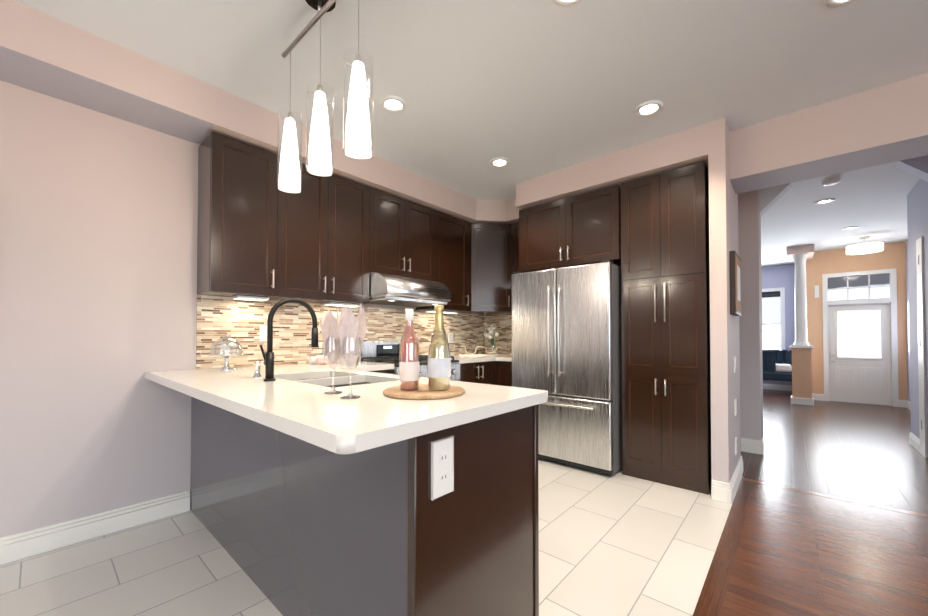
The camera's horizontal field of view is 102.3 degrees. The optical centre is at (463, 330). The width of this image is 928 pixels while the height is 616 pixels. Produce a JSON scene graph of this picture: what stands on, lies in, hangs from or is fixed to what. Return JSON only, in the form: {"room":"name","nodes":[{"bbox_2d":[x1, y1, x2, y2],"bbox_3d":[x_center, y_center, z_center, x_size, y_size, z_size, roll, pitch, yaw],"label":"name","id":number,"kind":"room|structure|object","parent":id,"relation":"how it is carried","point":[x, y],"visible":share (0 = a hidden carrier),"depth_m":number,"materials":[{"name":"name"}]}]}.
{"room":"kitchen","nodes":[
{"label":"kitchen","id":0,"kind":"room"},
{"bbox_2d":[0,80,479,537],"bbox_3d":[-2.500,-0.166,1.806,0.120,2.680,8.500,-1,-1,41],"label":"wall","id":1,"kind":"structure","parent":0,"point":[98,256],"depth_m":2.13,"materials":[{"name":"paint"}]},
{"bbox_2d":[0,490,189,564],"bbox_3d":[-3.531,1.088,0.509,0.017,0.135,5.218,-1,-1,41],"label":"baseboard","id":2,"kind":"structure","parent":1,"relation":"attached to","point":[25,544],"depth_m":2.11,"materials":[{"name":"white wood"}]},
{"bbox_2d":[197,131,288,299],"bbox_3d":[-1.535,-0.744,2.594,0.299,1.000,0.457,-1,-1,41],"label":"upper cabinet","id":3,"kind":"object","parent":1,"relation":"attached to","point":[243,226],"depth_m":2.47,"materials":[{"name":"brown wood"}]},
{"bbox_2d":[232,295,268,300],"bbox_3d":[-1.505,-0.231,2.637,0.120,0.021,0.200,-1,-1,41],"label":"under-cabinet light","id":4,"kind":"object","parent":3,"relation":"attached to","point":[244,297],"depth_m":2.60,"materials":[{"name":"white plastic"}]},
{"bbox_2d":[273,162,376,303],"bbox_3d":[-1.171,-0.738,3.008,0.299,1.000,0.881,-1,-1,41],"label":"upper cabinet","id":5,"kind":"object","parent":1,"relation":"attached to","point":[320,238],"depth_m":2.93,"materials":[{"name":"brown wood"}]},
{"bbox_2d":[323,302,360,306],"bbox_3d":[-1.033,-0.223,3.174,0.120,0.021,0.290,-1,-1,41],"label":"under-cabinet light","id":6,"kind":"object","parent":5,"relation":"attached to","point":[326,303],"depth_m":3.12,"materials":[{"name":"white plastic"}]},
{"bbox_2d":[196,295,483,368],"bbox_3d":[-0.761,0.022,3.686,0.009,0.498,3.136,-1,-1,41],"label":"backsplash","id":7,"kind":"structure","parent":1,"relation":"attached to","point":[219,317],"depth_m":2.97,"materials":[{"name":"tile"}]},
{"bbox_2d":[259,325,266,341],"bbox_3d":[-1.504,0.019,2.826,0.010,0.124,0.079,-1,-1,41],"label":"outlet","id":8,"kind":"object","parent":7,"relation":"attached to","point":[263,333],"visible":0.69,"depth_m":2.81,"materials":[{"name":"white plastic"}]},
{"bbox_2d":[448,333,452,342],"bbox_3d":[-0.155,0.082,4.362,0.010,0.124,0.079,-1,-1,41],"label":"outlet","id":9,"kind":"object","parent":7,"relation":"attached to","point":[450,337],"visible":0.92,"depth_m":4.35,"materials":[{"name":"white plastic"}]},
{"bbox_2d":[377,190,432,280],"bbox_3d":[-0.661,-0.865,3.591,0.299,0.730,0.785,-1,-1,41],"label":"upper cabinet","id":10,"kind":"object","parent":1,"relation":"attached to","point":[404,227],"depth_m":3.48,"materials":[{"name":"brown wood"}]},
{"bbox_2d":[368,272,450,306],"bbox_3d":[-0.570,-0.376,3.495,0.532,0.245,0.756,-1,-1,41],"label":"range hood","id":11,"kind":"object","parent":1,"relation":"attached to","point":[387,289],"visible":0.92,"depth_m":3.27,"materials":[{"name":"silver metal"}]},
{"bbox_2d":[416,210,476,313],"bbox_3d":[-0.202,-0.722,4.084,0.336,1.000,0.684,-1,-1,41],"label":"upper cabinet","id":12,"kind":"object","parent":1,"relation":"attached to","point":[450,233],"depth_m":3.99,"materials":[{"name":"brown wood"}]},
{"bbox_2d":[425,310,457,313],"bbox_3d":[-0.238,-0.210,4.080,0.120,0.021,0.400,-1,-1,41],"label":"under-cabinet light","id":13,"kind":"object","parent":12,"relation":"attached to","point":[433,311],"depth_m":4.06,"materials":[{"name":"white plastic"}]},
{"bbox_2d":[469,222,512,314],"bbox_3d":[0.298,-0.718,4.400,0.670,1.000,0.678,-1,-1,41],"label":"upper cabinet","id":14,"kind":"object","parent":1,"relation":"attached to","point":[490,245],"depth_m":4.24,"materials":[{"name":"brown wood"}]},
{"bbox_2d":[484,314,511,353],"bbox_3d":[0.623,0.035,4.549,0.900,0.498,0.011,-1,-1,41],"label":"backsplash","id":15,"kind":"structure","parent":1,"relation":"attached to","point":[503,322],"depth_m":4.68,"materials":[{"name":"tile"}]},
{"bbox_2d":[0,0,521,223],"bbox_3d":[-2.145,-1.396,1.432,0.930,0.232,8.380,-1,-1,41],"label":"soffit","id":16,"kind":"structure","parent":0,"point":[44,53],"depth_m":2.19,"materials":[{"name":"paint"}]},
{"bbox_2d":[513,222,518,271],"bbox_3d":[0.719,-0.720,4.258,0.359,1.000,0.336,-1,-1,41],"label":"upper cabinet","id":17,"kind":"object","parent":16,"relation":"attached to","point":[515,225],"depth_m":4.21,"materials":[{"name":"brown wood"}]},
{"bbox_2d":[0,458,741,615],"bbox_3d":[-1.521,1.185,0.847,2.790,0.050,8.380,-1,-1,41],"label":"floor","id":18,"kind":"structure","parent":0,"point":[618,543],"depth_m":1.89,"materials":[{"name":"beige tile"}]},
{"bbox_2d":[286,369,393,508],"bbox_3d":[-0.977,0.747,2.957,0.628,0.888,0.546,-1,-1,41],"label":"base cabinet","id":19,"kind":"object","parent":18,"relation":"on","point":[329,478],"depth_m":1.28,"materials":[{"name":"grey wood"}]},
{"bbox_2d":[241,364,328,376],"bbox_3d":[-1.272,0.274,2.492,0.788,0.040,0.360,-1,-1,41],"label":"countertop","id":20,"kind":"structure","parent":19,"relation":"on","point":[300,370],"depth_m":2.54,"materials":[{"name":"stone"}]},
{"bbox_2d":[145,367,480,453],"bbox_3d":[-0.973,0.263,1.710,2.268,0.040,0.420,-1,-1,41],"label":"countertop","id":21,"kind":"structure","parent":19,"relation":"on","point":[309,411],"depth_m":1.16,"materials":[{"name":"stone"}]},
{"bbox_2d":[207,334,245,370],"bbox_3d":[-1.534,0.135,2.417,0.216,0.236,0.216,-1,-1,41],"label":"cake stand","id":22,"kind":"object","parent":21,"relation":"on","point":[225,349],"visible":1,"depth_m":2.39,"materials":[{"name":"clear glass"}]},
{"bbox_2d":[252,361,263,378],"bbox_3d":[-1.070,0.201,1.958,0.044,0.091,0.067,-1,-1,41],"label":"soap dispenser","id":23,"kind":"object","parent":21,"relation":"on","point":[257,374],"visible":1,"depth_m":1.94,"materials":[{"name":"silver metal"}]},
{"bbox_2d":[259,298,318,380],"bbox_3d":[-0.895,0.037,1.932,0.093,0.418,0.276,-1,-1,41],"label":"faucet","id":24,"kind":"object","parent":21,"relation":"on","point":[268,356],"visible":1,"depth_m":1.84,"materials":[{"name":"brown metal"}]},
{"bbox_2d":[320,306,343,393],"bbox_3d":[-0.502,0.067,1.437,0.107,0.343,0.113,-1,-1,41],"label":"wine glass","id":25,"kind":"object","parent":21,"relation":"on","point":[331,340],"visible":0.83,"depth_m":1.41,"materials":[{"name":"glass"}]},
{"bbox_2d":[336,304,366,398],"bbox_3d":[-0.403,0.066,1.328,0.109,0.343,0.108,-1,-1,41],"label":"wine glass","id":26,"kind":"object","parent":21,"relation":"on","point":[351,329],"visible":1,"depth_m":1.31,"materials":[{"name":"glass"}]},
{"bbox_2d":[383,384,464,399],"bbox_3d":[-0.151,0.230,1.428,0.310,0.016,0.310,-1,-1,41],"label":"serving board","id":27,"kind":"object","parent":21,"relation":"on","point":[422,392],"visible":0.77,"depth_m":1.33,"materials":[{"name":"brown wood"}]},
{"bbox_2d":[399,309,418,390],"bbox_3d":[-0.207,0.069,1.420,0.076,0.306,0.076,-1,-1,41],"label":"bottle","id":28,"kind":"object","parent":27,"relation":"on","point":[409,364],"visible":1,"depth_m":1.39,"materials":[{"name":"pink glass"}]},
{"bbox_2d":[428,305,450,390],"bbox_3d":[-0.094,0.061,1.413,0.088,0.320,0.088,-1,-1,41],"label":"bottle","id":29,"kind":"object","parent":27,"relation":"on","point":[439,367],"visible":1,"depth_m":1.38,"materials":[{"name":"gold glass"}]},
{"bbox_2d":[305,369,364,380],"bbox_3d":[-0.698,0.267,1.988,0.030,0.040,0.360,-1,-1,41],"label":"countertop","id":30,"kind":"structure","parent":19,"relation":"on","point":[360,375],"depth_m":2.20,"materials":[{"name":"stone"}]},
{"bbox_2d":[317,361,393,368],"bbox_3d":[-0.944,0.281,2.971,0.648,0.040,0.495,-1,-1,41],"label":"countertop","id":31,"kind":"structure","parent":19,"relation":"on","point":[364,365],"depth_m":2.90,"materials":[{"name":"stone"}]},
{"bbox_2d":[309,356,339,363],"bbox_3d":[-1.096,0.230,2.977,0.232,0.060,0.127,1,-1,-41],"label":"roll","id":32,"kind":"object","parent":31,"relation":"on","point":[316,359],"visible":0.46,"depth_m":2.92,"materials":[{"name":"white paper"}]},
{"bbox_2d":[289,363,547,403],"bbox_3d":[-0.548,0.270,2.195,2.268,0.040,0.130,-1,-1,41],"label":"countertop","id":33,"kind":"structure","parent":19,"relation":"on","point":[542,395],"depth_m":2.14,"materials":[{"name":"stone"}]},
{"bbox_2d":[292,377,370,387],"bbox_3d":[-0.705,0.390,1.978,0.748,0.204,0.408,-1,-1,41],"label":"sink","id":34,"kind":"object","parent":33,"relation":"in","point":[352,384],"visible":0.06,"depth_m":2.06,"materials":[{"name":"silver metal"}]},
{"bbox_2d":[430,436,454,500],"bbox_3d":[-0.061,0.394,1.081,0.010,0.164,0.089,-1,-1,41],"label":"outlet","id":35,"kind":"object","parent":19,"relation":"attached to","point":[442,467],"visible":1,"depth_m":1.07,"materials":[{"name":"white plastic"}]},
{"bbox_2d":[350,377,536,418],"bbox_3d":[-0.142,0.260,1.499,0.740,0.040,0.360,-1,-1,41],"label":"countertop","id":36,"kind":"structure","parent":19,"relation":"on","point":[495,400],"depth_m":1.40,"materials":[{"name":"stone"}]},
{"bbox_2d":[357,341,459,380],"bbox_3d":[-0.499,0.645,3.417,0.716,1.105,0.756,-1,-1,41],"label":"range","id":37,"kind":"object","parent":18,"relation":"on","point":[388,352],"visible":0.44,"depth_m":3.44,"materials":[{"name":"silver metal"}]},
{"bbox_2d":[414,361,497,460],"bbox_3d":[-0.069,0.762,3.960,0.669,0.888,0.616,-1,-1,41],"label":"base cabinet","id":38,"kind":"object","parent":18,"relation":"on","point":[473,438],"depth_m":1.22,"materials":[{"name":"brown wood"}]},
{"bbox_2d":[451,353,500,363],"bbox_3d":[0.113,0.299,4.190,0.628,0.040,1.196,-1,-1,41],"label":"countertop","id":39,"kind":"structure","parent":38,"relation":"on","point":[462,359],"depth_m":3.86,"materials":[{"name":"stone"}]},
{"bbox_2d":[459,345,502,355],"bbox_3d":[0.196,0.223,4.264,0.502,0.115,0.024,0,-1,-7],"label":"love sign","id":40,"kind":"object","parent":39,"relation":"on","point":[471,354],"visible":1,"depth_m":4.25,"materials":[{"name":"gold metal"}]},
{"bbox_2d":[484,322,498,353],"bbox_3d":[0.340,0.087,4.492,0.229,0.393,0.192,-1,-1,41],"label":"flower vase","id":41,"kind":"object","parent":39,"relation":"on","point":[492,334],"visible":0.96,"depth_m":4.47,"materials":[{"name":"clear glass"}]},
{"bbox_2d":[497,354,511,361],"bbox_3d":[0.651,0.298,4.095,0.265,0.040,0.628,-1,-1,41],"label":"countertop","id":42,"kind":"structure","parent":38,"relation":"on","point":[505,357],"depth_m":3.93,"materials":[{"name":"stone"}]},
{"bbox_2d":[498,361,537,452],"bbox_3d":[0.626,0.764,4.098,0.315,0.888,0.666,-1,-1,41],"label":"base cabinet","id":43,"kind":"object","parent":18,"relation":"on","point":[517,429],"depth_m":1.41,"materials":[{"name":"brown wood"}]},
{"bbox_2d":[512,259,622,474],"bbox_3d":[1.032,0.313,3.564,0.956,1.775,0.788,-1,-1,41],"label":"fridge","id":44,"kind":"object","parent":18,"relation":"on","point":[566,341],"visible":0.77,"depth_m":3.21,"materials":[{"name":"silver metal"}]},
{"bbox_2d":[490,118,740,482],"bbox_3d":[1.089,-0.137,3.778,2.670,2.680,0.800,-1,-1,41],"label":"wall block","id":45,"kind":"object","parent":18,"relation":"on","point":[708,144],"visible":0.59,"depth_m":2.73,"materials":[{"name":"paint"}]},
{"bbox_2d":[519,184,620,272],"bbox_3d":[1.124,-0.913,3.687,0.989,0.630,0.663,-1,-1,41],"label":"upper cabinet","id":46,"kind":"object","parent":45,"relation":"attached to","point":[581,229],"visible":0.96,"depth_m":3.41,"materials":[{"name":"brown wood"}]},
{"bbox_2d":[730,251,740,315],"bbox_3d":[2.080,-0.350,2.858,0.036,0.460,0.400,-1,-1,41],"label":"picture","id":47,"kind":"object","parent":45,"relation":"attached to","point":[735,284],"visible":0.98,"depth_m":2.72,"materials":[{"name":"wood"}]},
{"bbox_2d":[734,356,736,372],"bbox_3d":[2.108,0.260,2.904,0.012,0.124,0.079,-1,-1,41],"label":"light switch","id":48,"kind":"object","parent":45,"relation":"attached to","point":[735,368],"visible":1,"depth_m":2.89,"materials":[{"name":"white plastic"}]},
{"bbox_2d":[734,398,736,415],"bbox_3d":[2.108,0.590,2.899,0.012,0.124,0.079,-1,-1,41],"label":"light switch","id":49,"kind":"object","parent":45,"relation":"attached to","point":[735,404],"visible":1,"depth_m":2.87,"materials":[{"name":"white plastic"}]},
{"bbox_2d":[735,437,736,454],"bbox_3d":[2.108,0.890,2.895,0.010,0.124,0.079,-1,-1,41],"label":"outlet","id":50,"kind":"object","parent":45,"relation":"attached to","point":[736,446],"visible":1,"depth_m":2.88,"materials":[{"name":"white plastic"}]},
{"bbox_2d":[620,162,711,494],"bbox_3d":[1.733,-0.021,3.140,0.602,2.430,0.663,-1,-1,41],"label":"pantry cabinet","id":51,"kind":"object","parent":18,"relation":"on","point":[665,347],"visible":1,"depth_m":2.89,"materials":[{"name":"brown wood"}]},
{"bbox_2d":[724,456,742,503],"bbox_3d":[2.093,1.123,2.878,0.030,0.135,0.834,-1,-1,41],"label":"baseboard","id":52,"kind":"structure","parent":18,"relation":"on","point":[730,488],"depth_m":2.68,"materials":[{"name":"white wood"}]},
{"bbox_2d":[15,0,927,266],"bbox_3d":[1.960,-1.529,3.632,10.000,0.100,17.100,-1,-1,41],"label":"ceiling","id":53,"kind":"structure","parent":0,"point":[530,89],"depth_m":2.14,"materials":[{"name":"paint"}]},
{"bbox_2d":[277,0,372,192],"bbox_3d":[-0.553,-1.100,1.581,0.980,0.818,0.136,-1,-1,41],"label":"pendant light","id":54,"kind":"object","parent":53,"relation":"hanging from","point":[358,130],"visible":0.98,"depth_m":1.61,"materials":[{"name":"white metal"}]},
{"bbox_2d":[380,95,406,112],"bbox_3d":[-0.462,-1.490,2.450,0.176,0.011,0.175,-1,-1,41],"label":"recessed light","id":55,"kind":"object","parent":53,"relation":"in","point":[393,104],"depth_m":2.45,"materials":[{"name":"beige"}]},
{"bbox_2d":[490,157,508,167],"bbox_3d":[0.311,-1.478,3.269,0.171,0.011,0.180,-1,-1,41],"label":"recessed light","id":56,"kind":"object","parent":53,"relation":"in","point":[499,162],"depth_m":3.28,"materials":[{"name":"beige"}]},
{"bbox_2d":[553,0,581,6],"bbox_3d":[0.468,-1.501,1.692,0.098,0.011,0.084,-1,-1,41],"label":"recessed light","id":57,"kind":"object","parent":53,"relation":"in","point":[563,3],"depth_m":1.70,"materials":[{"name":"beige"}]},
{"bbox_2d":[635,100,662,116],"bbox_3d":[1.235,-1.489,2.497,0.167,0.011,0.185,-1,-1,41],"label":"recessed light","id":58,"kind":"object","parent":53,"relation":"in","point":[649,108],"depth_m":2.50,"materials":[{"name":"beige"}]},
{"bbox_2d":[814,198,834,204],"bbox_3d":[4.065,-1.464,4.214,0.164,0.011,0.196,-1,-1,41],"label":"recessed light","id":59,"kind":"object","parent":53,"relation":"in","point":[824,201],"depth_m":4.23,"materials":[{"name":"beige"}]},
{"bbox_2d":[729,73,927,193],"bbox_3d":[3.776,-1.330,1.476,4.430,0.362,0.380,-1,-1,41],"label":"beam","id":60,"kind":"structure","parent":53,"relation":"attached to","point":[885,124],"depth_m":2.46,"materials":[{"name":"paint"}]},
{"bbox_2d":[822,178,839,185],"bbox_3d":[3.609,-1.461,3.675,0.130,0.034,0.130,-1,-1,41],"label":"smoke detector","id":61,"kind":"object","parent":53,"relation":"attached to","point":[831,182],"visible":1,"depth_m":3.65,"materials":[{"name":"white plastic"}]},
{"bbox_2d":[824,0,855,6],"bbox_3d":[1.703,-1.501,1.693,0.105,0.011,0.096,-1,-1,41],"label":"recessed light","id":62,"kind":"object","parent":53,"relation":"in","point":[830,3],"depth_m":1.70,"materials":[{"name":"beige"}]},
{"bbox_2d":[843,226,859,229],"bbox_3d":[5.434,-1.449,5.240,0.163,0.011,0.208,-1,-1,41],"label":"recessed light","id":63,"kind":"object","parent":53,"relation":"in","point":[852,227],"depth_m":5.25,"materials":[{"name":"beige"}]},
{"bbox_2d":[846,236,883,254],"bbox_3d":[6.186,-1.332,5.775,0.400,0.230,0.400,-1,-1,41],"label":"hall ceiling light","id":64,"kind":"object","parent":53,"relation":"attached to","point":[864,248],"visible":1,"depth_m":5.68,"materials":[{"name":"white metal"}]},
{"bbox_2d":[738,190,761,439],"bbox_3d":[1.563,-0.120,4.925,3.670,2.680,0.150,-1,-1,41],"label":"wall","id":65,"kind":"structure","parent":0,"point":[749,331],"depth_m":3.71,"materials":[{"name":"paint"}]},
{"bbox_2d":[741,438,763,454],"bbox_3d":[2.679,1.136,3.816,0.587,0.135,0.017,-1,-1,41],"label":"baseboard","id":66,"kind":"structure","parent":65,"relation":"attached to","point":[752,446],"depth_m":3.67,"materials":[{"name":"white wood"}]},
{"bbox_2d":[759,155,927,436],"bbox_3d":[3.482,-0.141,3.520,1.309,2.680,0.270,-1,-1,41],"label":"trim","id":67,"kind":"structure","parent":65,"relation":"attached to","point":[917,167],"depth_m":3.79,"materials":[{"name":"paint"}]},
{"bbox_2d":[761,264,794,384],"bbox_3d":[4.808,-0.049,9.794,6.120,2.680,0.150,-1,-1,41],"label":"wall","id":68,"kind":"structure","parent":0,"point":[777,276],"depth_m":7.92,"materials":[{"name":"purple paint"}]},
{"bbox_2d":[762,287,784,350],"bbox_3d":[6.248,-0.163,8.451,1.580,1.510,0.110,-1,-1,41],"label":"living room window","id":69,"kind":"structure","parent":68,"relation":"in","point":[773,318],"depth_m":8.10,"materials":[{"name":"white glass"}]},
{"bbox_2d":[763,384,791,390],"bbox_3d":[4.707,1.231,9.753,6.000,0.120,0.017,-1,-1,41],"label":"baseboard","id":70,"kind":"structure","parent":68,"relation":"attached to","point":[765,386],"depth_m":7.99,"materials":[{"name":"white wood"}]},
{"bbox_2d":[693,389,927,615],"bbox_3d":[1.960,1.225,3.592,10.000,0.051,17.100,-1,-1,41],"label":"floor","id":71,"kind":"structure","parent":0,"point":[798,553],"depth_m":2.31,"materials":[{"name":"brown wood"}]},
{"bbox_2d":[762,350,791,381],"bbox_3d":[6.324,0.825,7.619,0.675,0.872,0.743,-1,-1,41],"label":"sofa","id":72,"kind":"object","parent":71,"relation":"on","point":[777,365],"visible":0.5,"depth_m":7.40,"materials":[{"name":"blue fabric"}]},
{"bbox_2d":[786,244,813,405],"bbox_3d":[5.931,-0.096,6.580,0.350,2.680,0.800,-1,-1,41],"label":"column","id":73,"kind":"structure","parent":71,"relation":"on","point":[799,256],"depth_m":6.34,"materials":[{"name":"paint"}]},
{"bbox_2d":[741,478,927,517],"bbox_3d":[3.896,1.170,1.560,4.410,0.001,0.060,-1,-1,41],"label":"threshold strip","id":74,"kind":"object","parent":71,"relation":"on","point":[846,499],"depth_m":2.64,"materials":[{"name":"brown wood"}]},
{"bbox_2d":[806,242,907,399],"bbox_3d":[6.770,-0.097,6.475,1.450,2.680,0.150,-1,-1,41],"label":"wall","id":75,"kind":"structure","parent":0,"point":[889,256],"depth_m":6.52,"materials":[{"name":"orange paint"}]},
{"bbox_2d":[814,285,818,297],"bbox_3d":[6.361,-0.713,6.738,0.064,0.220,0.012,-1,-1,41],"label":"door chime","id":76,"kind":"object","parent":75,"relation":"attached to","point":[816,291],"visible":1,"depth_m":6.74,"materials":[{"name":"white plastic"}]},
{"bbox_2d":[828,303,891,405],"bbox_3d":[6.773,0.390,6.415,0.739,1.696,0.095,-1,-1,41],"label":"front door","id":77,"kind":"structure","parent":75,"relation":"in","point":[859,341],"depth_m":6.40,"materials":[{"name":"white wood"}]},
{"bbox_2d":[822,268,898,406],"bbox_3d":[6.792,0.112,6.440,0.875,2.260,0.170,-1,-1,41],"label":"door frame","id":78,"kind":"structure","parent":75,"relation":"attached to","point":[892,299],"depth_m":6.32,"materials":[{"name":"white wood"}]},
{"bbox_2d":[828,274,889,300],"bbox_3d":[6.798,-0.748,6.460,0.743,0.410,0.010,-1,-1,41],"label":"window","id":79,"kind":"structure","parent":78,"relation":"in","point":[862,281],"depth_m":6.44,"materials":[{"name":"clear"}]},
{"bbox_2d":[905,179,927,445],"bbox_3d":[5.609,-0.126,4.501,0.590,2.680,4.350,-1,-1,41],"label":"wall","id":80,"kind":"structure","parent":0,"point":[917,212],"depth_m":3.85,"materials":[{"name":"paint"}]},
{"bbox_2d":[904,400,910,409],"bbox_3d":[6.135,1.160,4.885,0.030,0.120,3.050,-1,-1,41],"label":"baseboard","id":81,"kind":"structure","parent":80,"relation":"attached to","point":[907,404],"depth_m":5.97,"materials":[{"name":"white wood"}]},
{"bbox_2d":[909,432,919,451],"bbox_3d":[4.662,1.145,3.861,0.020,0.120,0.467,-1,-1,41],"label":"baseboard","id":82,"kind":"structure","parent":80,"relation":"attached to","point":[914,441],"depth_m":3.84,"materials":[{"name":"white wood"}]},
{"bbox_2d":[916,237,927,457],"bbox_3d":[4.491,0.150,3.582,0.162,2.100,0.200,-1,-1,41],"label":"door frame","id":83,"kind":"structure","parent":80,"relation":"attached to","point":[921,346],"depth_m":3.59,"materials":[{"name":"white wood"}]}
]}

